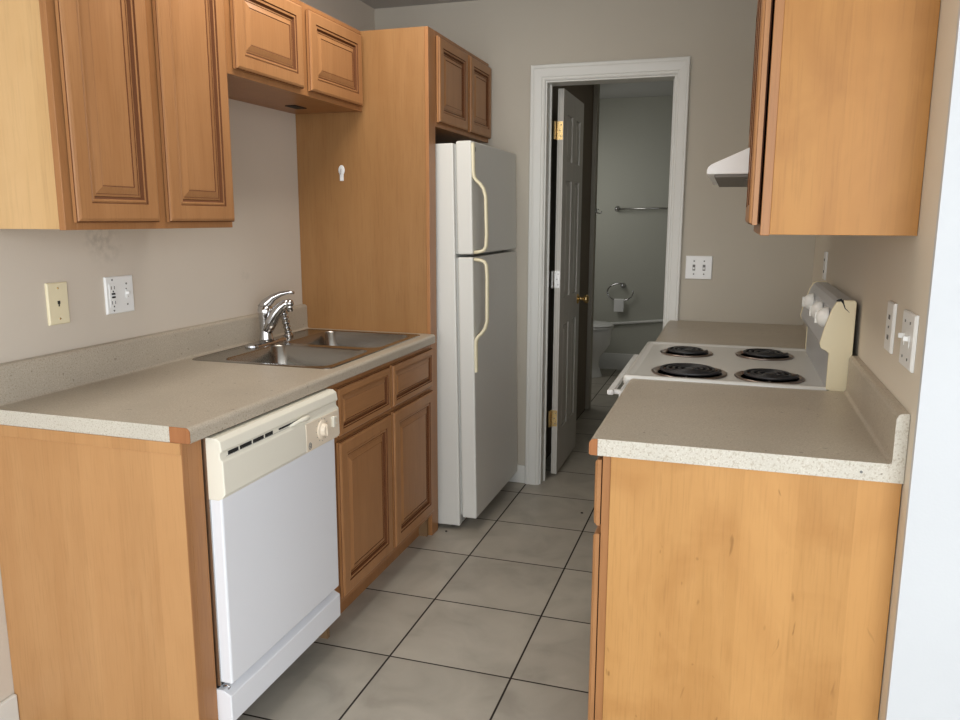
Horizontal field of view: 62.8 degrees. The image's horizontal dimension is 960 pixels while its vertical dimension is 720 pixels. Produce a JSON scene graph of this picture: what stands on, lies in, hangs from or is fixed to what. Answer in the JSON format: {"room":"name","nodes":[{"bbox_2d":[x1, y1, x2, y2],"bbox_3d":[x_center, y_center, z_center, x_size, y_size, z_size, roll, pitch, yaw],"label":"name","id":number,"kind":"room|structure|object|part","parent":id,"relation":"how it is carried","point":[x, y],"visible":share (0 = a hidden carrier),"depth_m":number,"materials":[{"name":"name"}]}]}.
{"room":"kitchen","nodes":[
{"label":"kitchen","id":0,"kind":"room"},
{"bbox_2d":[0,0,374,701],"bbox_3d":[-1.675,-0.008,0.983,0.120,2.461,7.038,3,11,17],"label":"wall","id":1,"kind":"structure","parent":0,"point":[182,277],"depth_m":2.73,"materials":[{"name":"beige paint"}]},
{"bbox_2d":[0,694,19,719],"bbox_3d":[-1.971,1.352,0.075,0.014,0.105,4.499,3,11,17],"label":"baseboard","id":2,"kind":"structure","parent":1,"relation":"attached to","point":[9,710],"depth_m":2.15,"materials":[{"name":"white paint"}]},
{"bbox_2d":[44,282,69,325],"bbox_3d":[-1.203,-0.161,2.240,0.008,0.119,0.073,3,11,17],"label":"phone jack plate","id":3,"kind":"object","parent":1,"relation":"attached to","point":[56,294],"visible":1,"depth_m":2.23,"materials":[{"name":"beige plastic"}]},
{"bbox_2d":[0,0,234,229],"bbox_3d":[-1.023,-0.759,2.149,0.337,0.787,0.661,3,11,17],"label":"upper cabinet","id":4,"kind":"object","parent":1,"relation":"attached to","point":[114,114],"visible":1,"depth_m":1.97,"materials":[{"name":"brown wood"}]},
{"bbox_3d":[-0.922,-0.722,1.949,0.019,0.749,0.288,3,11,17],"label":"door","id":5,"kind":"part","parent":4,"relation":"part of","materials":[{"name":"brown wood"}]},
{"bbox_3d":[-0.921,-0.722,1.948,0.009,0.623,0.162,3,11,17],"label":"raised panel","id":6,"kind":"part","parent":4,"relation":"part of","materials":[{"name":"brown wood"}]},
{"bbox_3d":[-0.820,-0.778,2.263,0.019,0.749,0.302,3,11,17],"label":"door","id":7,"kind":"part","parent":4,"relation":"part of","materials":[{"name":"brown wood"}]},
{"bbox_3d":[-0.819,-0.778,2.262,0.009,0.623,0.176,3,11,17],"label":"raised panel","id":8,"kind":"part","parent":4,"relation":"part of","materials":[{"name":"brown wood"}]},
{"bbox_2d":[103,275,134,314],"bbox_3d":[-1.126,-0.205,2.463,0.018,0.115,0.117,3,11,17],"label":"outlet plate","id":9,"kind":"object","parent":1,"relation":"attached to","point":[118,290],"visible":1,"depth_m":2.46,"materials":[{"name":"white plastic"}]},
{"bbox_2d":[109,283,117,306],"bbox_3d":[-1.136,-0.201,2.434,0.002,0.072,0.030,3,11,17],"label":"receptacle","id":10,"kind":"object","parent":9,"relation":"attached to","point":[113,287],"depth_m":2.43,"materials":[{"name":"white plastic"}]},
{"bbox_2d":[223,0,362,113],"bbox_3d":[-0.778,-1.123,2.861,0.337,0.322,0.943,3,11,17],"label":"upper cabinet","id":11,"kind":"object","parent":1,"relation":"attached to","point":[290,56],"visible":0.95,"depth_m":2.78,"materials":[{"name":"brown wood"}]},
{"bbox_3d":[-0.696,-1.076,2.599,0.019,0.282,0.409,3,11,17],"label":"door","id":12,"kind":"part","parent":11,"relation":"part of","materials":[{"name":"brown wood"}]},
{"bbox_3d":[-0.695,-1.076,2.599,0.009,0.162,0.289,3,11,17],"label":"raised panel","id":13,"kind":"part","parent":11,"relation":"part of","materials":[{"name":"brown wood"}]},
{"bbox_3d":[-0.554,-1.154,3.035,0.019,0.282,0.425,3,11,17],"label":"door","id":14,"kind":"part","parent":11,"relation":"part of","materials":[{"name":"brown wood"}]},
{"bbox_3d":[-0.553,-1.154,3.035,0.009,0.162,0.305,3,11,17],"label":"raised panel","id":15,"kind":"part","parent":11,"relation":"part of","materials":[{"name":"brown wood"}]},
{"bbox_2d":[435,31,490,143],"bbox_3d":[-0.355,-1.241,3.686,0.635,0.380,0.748,3,11,17],"label":"upper cabinet","id":16,"kind":"object","parent":1,"relation":"attached to","point":[462,79],"visible":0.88,"depth_m":3.53,"materials":[{"name":"brown wood"}]},
{"bbox_3d":[-0.118,-1.192,3.422,0.019,0.342,0.370,3,11,17],"label":"door","id":17,"kind":"part","parent":16,"relation":"part of","materials":[{"name":"brown wood"}]},
{"bbox_3d":[-0.117,-1.192,3.421,0.009,0.228,0.256,3,11,17],"label":"raised panel","id":18,"kind":"part","parent":16,"relation":"part of","materials":[{"name":"brown wood"}]},
{"bbox_3d":[0.000,-1.257,3.786,0.019,0.342,0.326,3,11,17],"label":"door","id":19,"kind":"part","parent":16,"relation":"part of","materials":[{"name":"brown wood"}]},
{"bbox_3d":[0.001,-1.257,3.785,0.009,0.228,0.212,3,11,17],"label":"raised panel","id":20,"kind":"part","parent":16,"relation":"part of","materials":[{"name":"brown wood"}]},
{"bbox_2d":[237,369,623,719],"bbox_3d":[0.912,1.050,2.232,4.420,0.050,10.600,3,11,17],"label":"floor","id":21,"kind":"structure","parent":0,"point":[488,616],"depth_m":2.75,"materials":[{"name":"tile"}]},
{"bbox_2d":[0,425,217,719],"bbox_3d":[-0.988,0.605,2.060,0.611,0.876,0.077,3,11,17],"label":"cabinet end panel","id":22,"kind":"object","parent":21,"relation":"on","point":[104,563],"visible":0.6,"depth_m":2.00,"materials":[{"name":"brown wood"}]},
{"bbox_3d":[-1.000,0.195,1.951,0.609,0.029,0.004,3,11,17],"label":"rail","id":23,"kind":"part","parent":22,"relation":"part of","materials":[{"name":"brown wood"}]},
{"bbox_2d":[201,389,339,719],"bbox_3d":[-0.838,0.553,2.364,0.672,0.870,0.600,3,11,17],"label":"dishwasher","id":24,"kind":"object","parent":21,"relation":"on","point":[269,479],"visible":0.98,"depth_m":2.17,"materials":[{"name":"white metal"}]},
{"bbox_3d":[-0.573,0.533,2.277,0.042,0.528,0.589,3,11,17],"label":"door","id":25,"kind":"part","parent":24,"relation":"part of","materials":[{"name":"white metal"}]},
{"bbox_3d":[-0.599,0.853,2.340,0.094,0.090,0.599,3,11,17],"label":"kick panel","id":26,"kind":"part","parent":24,"relation":"part of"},
{"bbox_3d":[-0.515,0.174,2.260,0.019,0.017,0.091,4,11,20],"label":"latch handle","id":27,"kind":"part","parent":24,"relation":"part of","materials":[{"name":"plastic"}]},
{"bbox_3d":[-0.479,0.214,2.393,0.004,0.087,0.200,3,11,17],"label":"dial plate","id":28,"kind":"part","parent":24,"relation":"part of","materials":[{"name":"beige plastic"}]},
{"bbox_2d":[331,416,336,426],"bbox_3d":[-0.452,0.190,2.449,0.010,0.034,0.030,3,11,17],"label":"rocker switch","id":29,"kind":"object","parent":24,"relation":"attached to","point":[333,418],"depth_m":2.44,"materials":[{"name":"plastic"}]},
{"bbox_2d":[295,26,437,534],"bbox_3d":[-0.492,-0.297,3.460,0.615,2.158,0.074,3,11,17],"label":"panel","id":30,"kind":"object","parent":21,"relation":"on","point":[368,238],"visible":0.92,"depth_m":3.35,"materials":[{"name":"brown wood"}]},
{"bbox_2d":[338,165,344,180],"bbox_3d":[-0.595,-0.798,3.352,0.029,0.066,0.023,3,11,17],"label":"hook","id":31,"kind":"object","parent":30,"relation":"attached to","point":[341,169],"visible":1,"depth_m":3.36,"materials":[{"name":"grey plastic"}]},
{"bbox_2d":[319,345,433,638],"bbox_3d":[-0.638,0.419,3.099,0.633,0.875,0.930,3,11,17],"label":"base cabinet","id":32,"kind":"object","parent":21,"relation":"on","point":[384,445],"visible":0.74,"depth_m":2.93,"materials":[{"name":"brown wood"}]},
{"bbox_2d":[0,304,434,443],"bbox_3d":[-0.740,-0.026,2.688,0.637,0.145,1.613,3,11,17],"label":"countertop","id":33,"kind":"structure","parent":32,"relation":"on","point":[150,386],"depth_m":2.27,"materials":[{"name":"laminate"}]},
{"bbox_2d":[245,290,294,347],"bbox_3d":[-0.798,-0.167,3.063,0.147,0.208,0.250,3,11,17],"label":"kitchen faucet","id":34,"kind":"object","parent":33,"relation":"on","point":[269,317],"visible":1,"depth_m":3.05,"materials":[{"name":"silver metal"}]},
{"bbox_3d":[-0.840,-0.072,3.094,0.056,0.010,0.250,3,11,17],"label":"plate","id":35,"kind":"part","parent":34,"relation":"part of","materials":[{"name":"silver metal"}]},
{"bbox_3d":[-0.796,-0.228,3.055,0.146,0.085,0.047,3,11,14],"label":"lever","id":36,"kind":"part","parent":34,"relation":"part of","materials":[{"name":"silver metal"}]},
{"bbox_3d":[-0.791,-0.171,3.068,0.137,0.137,0.052,1,10,6],"label":"spout","id":37,"kind":"part","parent":34,"relation":"part of","materials":[{"name":"silver metal"}]},
{"bbox_2d":[192,329,419,368],"bbox_3d":[-0.628,0.029,3.044,0.549,0.172,0.812,3,11,17],"label":"sink","id":38,"kind":"object","parent":33,"relation":"in","point":[308,348],"visible":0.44,"depth_m":3.03,"materials":[{"name":"metal"}]},
{"bbox_2d":[281,309,292,336],"bbox_3d":[-0.801,-0.162,3.237,0.042,0.135,0.080,3,11,17],"label":"sprayer","id":39,"kind":"object","parent":38,"relation":"on","point":[286,326],"visible":0.77,"depth_m":3.23,"materials":[{"name":"silver metal"}]},
{"bbox_3d":[-0.653,0.065,2.845,0.410,0.170,0.358,3,11,17],"label":"bowl","id":40,"kind":"part","parent":38,"relation":"part of","materials":[{"name":"metal"}]},
{"bbox_3d":[-0.531,-0.003,3.222,0.410,0.170,0.359,3,11,17],"label":"bowl","id":41,"kind":"part","parent":38,"relation":"part of","materials":[{"name":"metal"}]},
{"bbox_3d":[-0.405,0.140,2.762,0.019,0.165,0.414,3,11,17],"label":"drawer","id":42,"kind":"part","parent":32,"relation":"part of","materials":[{"name":"brown wood"}]},
{"bbox_3d":[-0.404,0.140,2.762,0.009,0.095,0.344,3,11,17],"label":"raised panel","id":43,"kind":"part","parent":32,"relation":"part of","materials":[{"name":"brown wood"}]},
{"bbox_3d":[-0.406,0.508,2.828,0.019,0.548,0.414,3,11,17],"label":"door","id":44,"kind":"part","parent":32,"relation":"part of","materials":[{"name":"brown wood"}]},
{"bbox_3d":[-0.405,0.508,2.828,0.009,0.428,0.294,3,11,17],"label":"raised panel","id":45,"kind":"part","parent":32,"relation":"part of","materials":[{"name":"brown wood"}]},
{"bbox_3d":[-0.271,0.066,3.175,0.019,0.165,0.421,3,11,17],"label":"drawer","id":46,"kind":"part","parent":32,"relation":"part of","materials":[{"name":"brown wood"}]},
{"bbox_3d":[-0.272,0.434,3.241,0.019,0.548,0.421,3,11,17],"label":"door","id":47,"kind":"part","parent":32,"relation":"part of","materials":[{"name":"brown wood"}]},
{"bbox_3d":[-0.270,0.066,3.175,0.009,0.095,0.351,3,11,17],"label":"raised panel","id":48,"kind":"part","parent":32,"relation":"part of","materials":[{"name":"brown wood"}]},
{"bbox_3d":[-0.271,0.434,3.241,0.009,0.428,0.301,3,11,17],"label":"raised panel","id":49,"kind":"part","parent":32,"relation":"part of","materials":[{"name":"brown wood"}]},
{"bbox_2d":[435,140,516,525],"bbox_3d":[-0.245,-0.149,3.855,0.810,1.716,0.724,2,10,18],"label":"refrigerator","id":50,"kind":"object","parent":21,"relation":"on","point":[476,300],"visible":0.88,"depth_m":3.52,"materials":[{"name":"white metal"}]},
{"bbox_3d":[-0.001,-0.681,3.324,0.074,0.462,0.027,1,10,5],"label":"handle","id":51,"kind":"part","parent":50,"relation":"part of","materials":[{"name":"white plastic"}]},
{"bbox_3d":[0.006,-0.192,3.409,0.066,0.498,0.027,1,10,4],"label":"handle","id":52,"kind":"part","parent":50,"relation":"part of","materials":[{"name":"white plastic"}]},
{"bbox_3d":[0.043,-0.744,3.658,0.068,0.472,0.718,2,10,18],"label":"freezer door","id":53,"kind":"part","parent":50,"relation":"part of","materials":[{"name":"white metal"}]},
{"bbox_3d":[0.053,0.079,3.802,0.068,1.176,0.718,2,10,18],"label":"fridge door","id":54,"kind":"part","parent":50,"relation":"part of","materials":[{"name":"white metal"}]},
{"bbox_2d":[592,321,613,377],"bbox_3d":[0.839,-0.279,7.105,0.735,0.837,0.490,3,11,17],"label":"toilet","id":55,"kind":"object","parent":21,"relation":"on","point":[602,330],"visible":0.15,"depth_m":6.96,"materials":[{"name":"ceramic"}]},
{"bbox_3d":[0.951,-0.302,7.064,0.500,0.019,0.380,3,11,17],"label":"seat","id":56,"kind":"part","parent":55,"relation":"part of","materials":[{"name":"ceramic"}]},
{"bbox_3d":[0.951,-0.327,7.060,0.500,0.025,0.380,3,11,17],"label":"lid","id":57,"kind":"part","parent":55,"relation":"part of","materials":[{"name":"ceramic"}]},
{"bbox_2d":[607,281,856,395],"bbox_3d":[0.840,0.329,2.763,0.696,1.181,0.733,3,11,17],"label":"stove","id":58,"kind":"object","parent":21,"relation":"on","point":[828,314],"visible":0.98,"depth_m":2.50,"materials":[{"name":"white metal"}]},
{"bbox_3d":[0.528,0.044,2.814,0.040,0.016,0.708,3,11,17],"label":"handle","id":59,"kind":"part","parent":58,"relation":"part of","materials":[{"name":"white metal"}]},
{"bbox_3d":[0.562,0.349,2.857,0.036,0.635,0.720,3,11,17],"label":"oven door","id":60,"kind":"part","parent":58,"relation":"part of","materials":[{"name":"white metal"}]},
{"bbox_2d":[623,341,827,390],"bbox_3d":[0.845,0.017,2.706,0.604,0.029,0.732,3,11,17],"label":"cooktop","id":61,"kind":"object","parent":58,"relation":"in","point":[794,368],"depth_m":2.62,"materials":[{"name":"metal"}]},
{"bbox_3d":[1.136,-0.202,2.724,0.036,0.061,0.061,3,11,17],"label":"control knob","id":62,"kind":"part","parent":58,"relation":"part of","materials":[{"name":"white plastic"}]},
{"bbox_3d":[1.051,-0.155,2.461,0.036,0.061,0.061,3,11,17],"label":"control knob","id":63,"kind":"part","parent":58,"relation":"part of","materials":[{"name":"white plastic"}]},
{"bbox_3d":[0.998,-0.125,2.297,0.036,0.061,0.061,3,11,17],"label":"control knob","id":64,"kind":"part","parent":58,"relation":"part of","materials":[{"name":"white plastic"}]},
{"bbox_2d":[588,456,901,719],"bbox_3d":[0.664,0.603,2.096,0.627,0.876,0.706,3,11,17],"label":"base cabinet","id":65,"kind":"object","parent":21,"relation":"on","point":[718,593],"visible":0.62,"depth_m":1.74,"materials":[{"name":"brown wood"}]},
{"bbox_3d":[0.322,0.651,2.032,0.019,0.562,0.341,3,11,17],"label":"door","id":66,"kind":"part","parent":65,"relation":"part of","materials":[{"name":"brown wood"}]},
{"bbox_3d":[0.323,0.276,1.965,0.019,0.158,0.341,3,11,17],"label":"drawer","id":67,"kind":"part","parent":65,"relation":"part of","materials":[{"name":"brown wood"}]},
{"bbox_3d":[0.393,0.587,2.183,0.019,0.876,0.702,3,11,17],"label":"frame","id":68,"kind":"part","parent":65,"relation":"part of","materials":[{"name":"brown wood"}]},
{"bbox_2d":[589,356,910,483],"bbox_3d":[0.660,0.101,2.005,0.640,0.145,0.714,3,11,17],"label":"countertop","id":69,"kind":"structure","parent":65,"relation":"on","point":[863,427],"depth_m":1.83,"materials":[{"name":"laminate"}]},
{"bbox_3d":[1.114,0.355,3.483,0.627,0.876,0.768,3,11,17],"label":"base cabinet","id":70,"kind":"object","parent":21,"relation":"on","visible":0},
{"bbox_2d":[655,320,806,348],"bbox_3d":[1.111,-0.148,3.394,0.640,0.144,0.768,3,11,17],"label":"countertop","id":71,"kind":"structure","parent":70,"relation":"on","point":[680,331],"depth_m":3.38,"materials":[{"name":"laminate"}]},
{"bbox_2d":[360,0,673,98],"bbox_3d":[0.918,-1.426,1.786,4.420,0.060,10.600,3,11,17],"label":"ceiling","id":72,"kind":"structure","parent":0,"point":[656,88],"depth_m":6.39,"materials":[{"name":"paint"}]},
{"bbox_2d":[546,84,593,457],"bbox_3d":[0.151,-0.737,5.053,0.840,2.461,1.712,3,11,17],"label":"wall","id":73,"kind":"structure","parent":0,"point":[584,93],"depth_m":5.32,"materials":[{"name":"paint"}]},
{"bbox_2d":[548,88,588,473],"bbox_3d":[0.495,-0.420,4.421,0.161,2.040,0.605,3,11,17],"label":"door","id":74,"kind":"structure","parent":73,"relation":"in","point":[568,134],"depth_m":4.33,"materials":[{"name":"white paint"}]},
{"bbox_3d":[0.461,0.080,4.420,0.029,0.568,0.143,3,11,17],"label":"raised panel","id":75,"kind":"part","parent":74,"relation":"part of","materials":[{"name":"white paint"}]},
{"bbox_3d":[0.463,-0.658,4.287,0.029,0.608,0.143,3,11,17],"label":"raised panel","id":76,"kind":"part","parent":74,"relation":"part of","materials":[{"name":"white paint"}]},
{"bbox_3d":[0.465,-1.177,4.194,0.029,0.223,0.143,3,11,17],"label":"raised panel","id":77,"kind":"part","parent":74,"relation":"part of","materials":[{"name":"white paint"}]},
{"bbox_3d":[0.531,0.040,4.641,0.029,0.568,0.113,3,11,17],"label":"raised panel","id":78,"kind":"part","parent":74,"relation":"part of","materials":[{"name":"white paint"}]},
{"bbox_3d":[0.534,-0.698,4.508,0.029,0.608,0.113,3,11,17],"label":"raised panel","id":79,"kind":"part","parent":74,"relation":"part of","materials":[{"name":"white paint"}]},
{"bbox_3d":[0.535,-1.217,4.414,0.029,0.223,0.113,3,11,17],"label":"raised panel","id":80,"kind":"part","parent":74,"relation":"part of","materials":[{"name":"white paint"}]},
{"bbox_3d":[0.566,-0.364,4.661,0.161,0.060,0.060,3,11,17],"label":"knob","id":81,"kind":"part","parent":74,"relation":"part of","materials":[{"name":"gold metal"}]},
{"bbox_2d":[585,84,599,408],"bbox_3d":[0.815,-0.849,5.688,0.032,2.460,0.080,3,11,17],"label":"trim","id":82,"kind":"structure","parent":73,"relation":"attached to","point":[596,98],"depth_m":5.66,"materials":[{"name":"wood"}]},
{"bbox_2d":[375,0,815,464],"bbox_3d":[0.513,-0.545,3.993,2.425,2.461,0.120,3,11,17],"label":"wall","id":83,"kind":"structure","parent":0,"point":[761,279],"depth_m":3.72,"materials":[{"name":"beige paint"}]},
{"bbox_2d":[508,465,524,482],"bbox_3d":[0.179,0.610,4.238,0.134,0.100,0.013,3,11,17],"label":"baseboard","id":84,"kind":"structure","parent":83,"relation":"attached to","point":[519,476],"depth_m":4.22,"materials":[{"name":"white paint"}]},
{"bbox_2d":[525,56,690,484],"bbox_3d":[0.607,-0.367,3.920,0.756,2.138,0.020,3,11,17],"label":"trim","id":85,"kind":"structure","parent":83,"relation":"attached to","point":[680,66],"depth_m":3.84,"materials":[{"name":"white paint"}]},
{"bbox_2d":[685,256,712,278],"bbox_3d":[1.048,-0.443,3.764,0.123,0.111,0.018,3,11,17],"label":"switch plate","id":86,"kind":"object","parent":83,"relation":"attached to","point":[697,267],"visible":1,"depth_m":3.77,"materials":[{"name":"white plastic"}]},
{"bbox_2d":[593,96,672,353],"bbox_3d":[1.508,-1.119,7.196,2.140,2.461,0.100,3,11,17],"label":"wall","id":87,"kind":"structure","parent":0,"point":[634,143],"depth_m":7.15,"materials":[{"name":"paint"}]},
{"bbox_2d":[599,353,638,369],"bbox_3d":[1.488,0.026,7.346,1.900,0.155,0.016,3,11,17],"label":"baseboard","id":88,"kind":"structure","parent":87,"relation":"attached to","point":[617,361],"depth_m":7.41,"materials":[{"name":"white paint"}]},
{"bbox_2d":[614,299,623,311],"bbox_3d":[1.285,-0.507,7.269,0.090,0.119,0.028,3,11,17],"label":"hand towel","id":89,"kind":"object","parent":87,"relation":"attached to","point":[618,303],"visible":1,"depth_m":7.26,"materials":[{"name":"white fabric"}]},
{"bbox_2d":[607,283,633,300],"bbox_3d":[1.298,-0.628,7.262,0.247,0.172,0.068,3,11,17],"label":"towel ring","id":90,"kind":"object","parent":87,"relation":"attached to","point":[623,285],"visible":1,"depth_m":7.24,"materials":[{"name":"silver metal"}]},
{"bbox_2d":[611,319,662,324],"bbox_3d":[1.701,-0.362,7.200,1.353,0.166,0.026,3,11,17],"label":"wall rail","id":91,"kind":"object","parent":87,"relation":"attached to","point":[658,320],"visible":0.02,"depth_m":7.27,"materials":[{"name":"white paint"}]},
{"bbox_2d":[615,206,667,211],"bbox_3d":[1.550,-1.359,7.048,0.692,0.059,0.070,3,11,17],"label":"towel bar","id":92,"kind":"object","parent":87,"relation":"attached to","point":[617,208],"visible":0.53,"depth_m":7.08,"materials":[{"name":"metal"}]},
{"bbox_2d":[812,0,959,719],"bbox_3d":[1.247,-0.279,2.529,0.120,2.461,2.268,3,11,17],"label":"wall","id":93,"kind":"structure","parent":0,"point":[873,271],"depth_m":1.66,"materials":[{"name":"beige paint"}]},
{"bbox_2d":[707,148,749,186],"bbox_3d":[0.982,-0.635,2.558,0.440,0.117,0.756,3,11,17],"label":"range hood","id":94,"kind":"object","parent":93,"relation":"attached to","point":[731,171],"visible":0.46,"depth_m":2.26,"materials":[{"name":"metal"}]},
{"bbox_2d":[748,0,758,147],"bbox_3d":[1.039,-0.948,2.483,0.323,0.522,0.759,3,11,17],"label":"upper cabinet","id":95,"kind":"object","parent":93,"relation":"attached to","point":[758,0],"visible":0.04,"depth_m":2.80,"materials":[{"name":"brown wood"}]},
{"bbox_2d":[822,251,827,279],"bbox_3d":[1.373,-0.376,3.128,0.008,0.110,0.070,3,11,17],"label":"outlet plate","id":96,"kind":"object","parent":93,"relation":"attached to","point":[825,252],"visible":1,"depth_m":3.10,"materials":[{"name":"white plastic"}]},
{"bbox_2d":[745,0,940,235],"bbox_3d":[0.827,-0.700,1.862,0.326,0.791,0.614,3,11,17],"label":"upper cabinet","id":97,"kind":"object","parent":93,"relation":"attached to","point":[842,89],"visible":1,"depth_m":1.60,"materials":[{"name":"brown wood"}]},
{"bbox_3d":[0.728,-0.736,2.051,0.021,0.749,0.294,3,11,17],"label":"door","id":98,"kind":"part","parent":97,"relation":"part of","materials":[{"name":"brown wood"}]},
{"bbox_3d":[0.636,-0.685,1.768,0.021,0.749,0.294,3,11,17],"label":"door","id":99,"kind":"part","parent":97,"relation":"part of","materials":[{"name":"brown wood"}]},
{"bbox_3d":[0.704,-0.708,1.901,0.019,0.791,0.614,3,11,17],"label":"frame","id":100,"kind":"part","parent":97,"relation":"part of","materials":[{"name":"brown wood"}]},
{"bbox_2d":[884,301,896,353],"bbox_3d":[0.936,-0.076,1.793,0.008,0.113,0.075,3,11,17],"label":"outlet plate","id":101,"kind":"object","parent":93,"relation":"attached to","point":[892,306],"visible":1,"depth_m":1.77,"materials":[{"name":"white plastic"}]},
{"bbox_2d":[898,309,918,372],"bbox_3d":[0.870,-0.041,1.607,0.018,0.114,0.117,3,11,17],"label":"switch plate","id":102,"kind":"object","parent":93,"relation":"attached to","point":[910,323],"visible":1,"depth_m":1.58,"materials":[{"name":"white plastic"}]},
{"bbox_2d":[885,1,959,719],"bbox_3d":[1.867,-0.040,1.216,2.115,2.461,0.135,3,11,17],"label":"wall","id":103,"kind":"structure","parent":0,"point":[924,675],"depth_m":1.52,"materials":[{"name":"white paint"}]}
]}

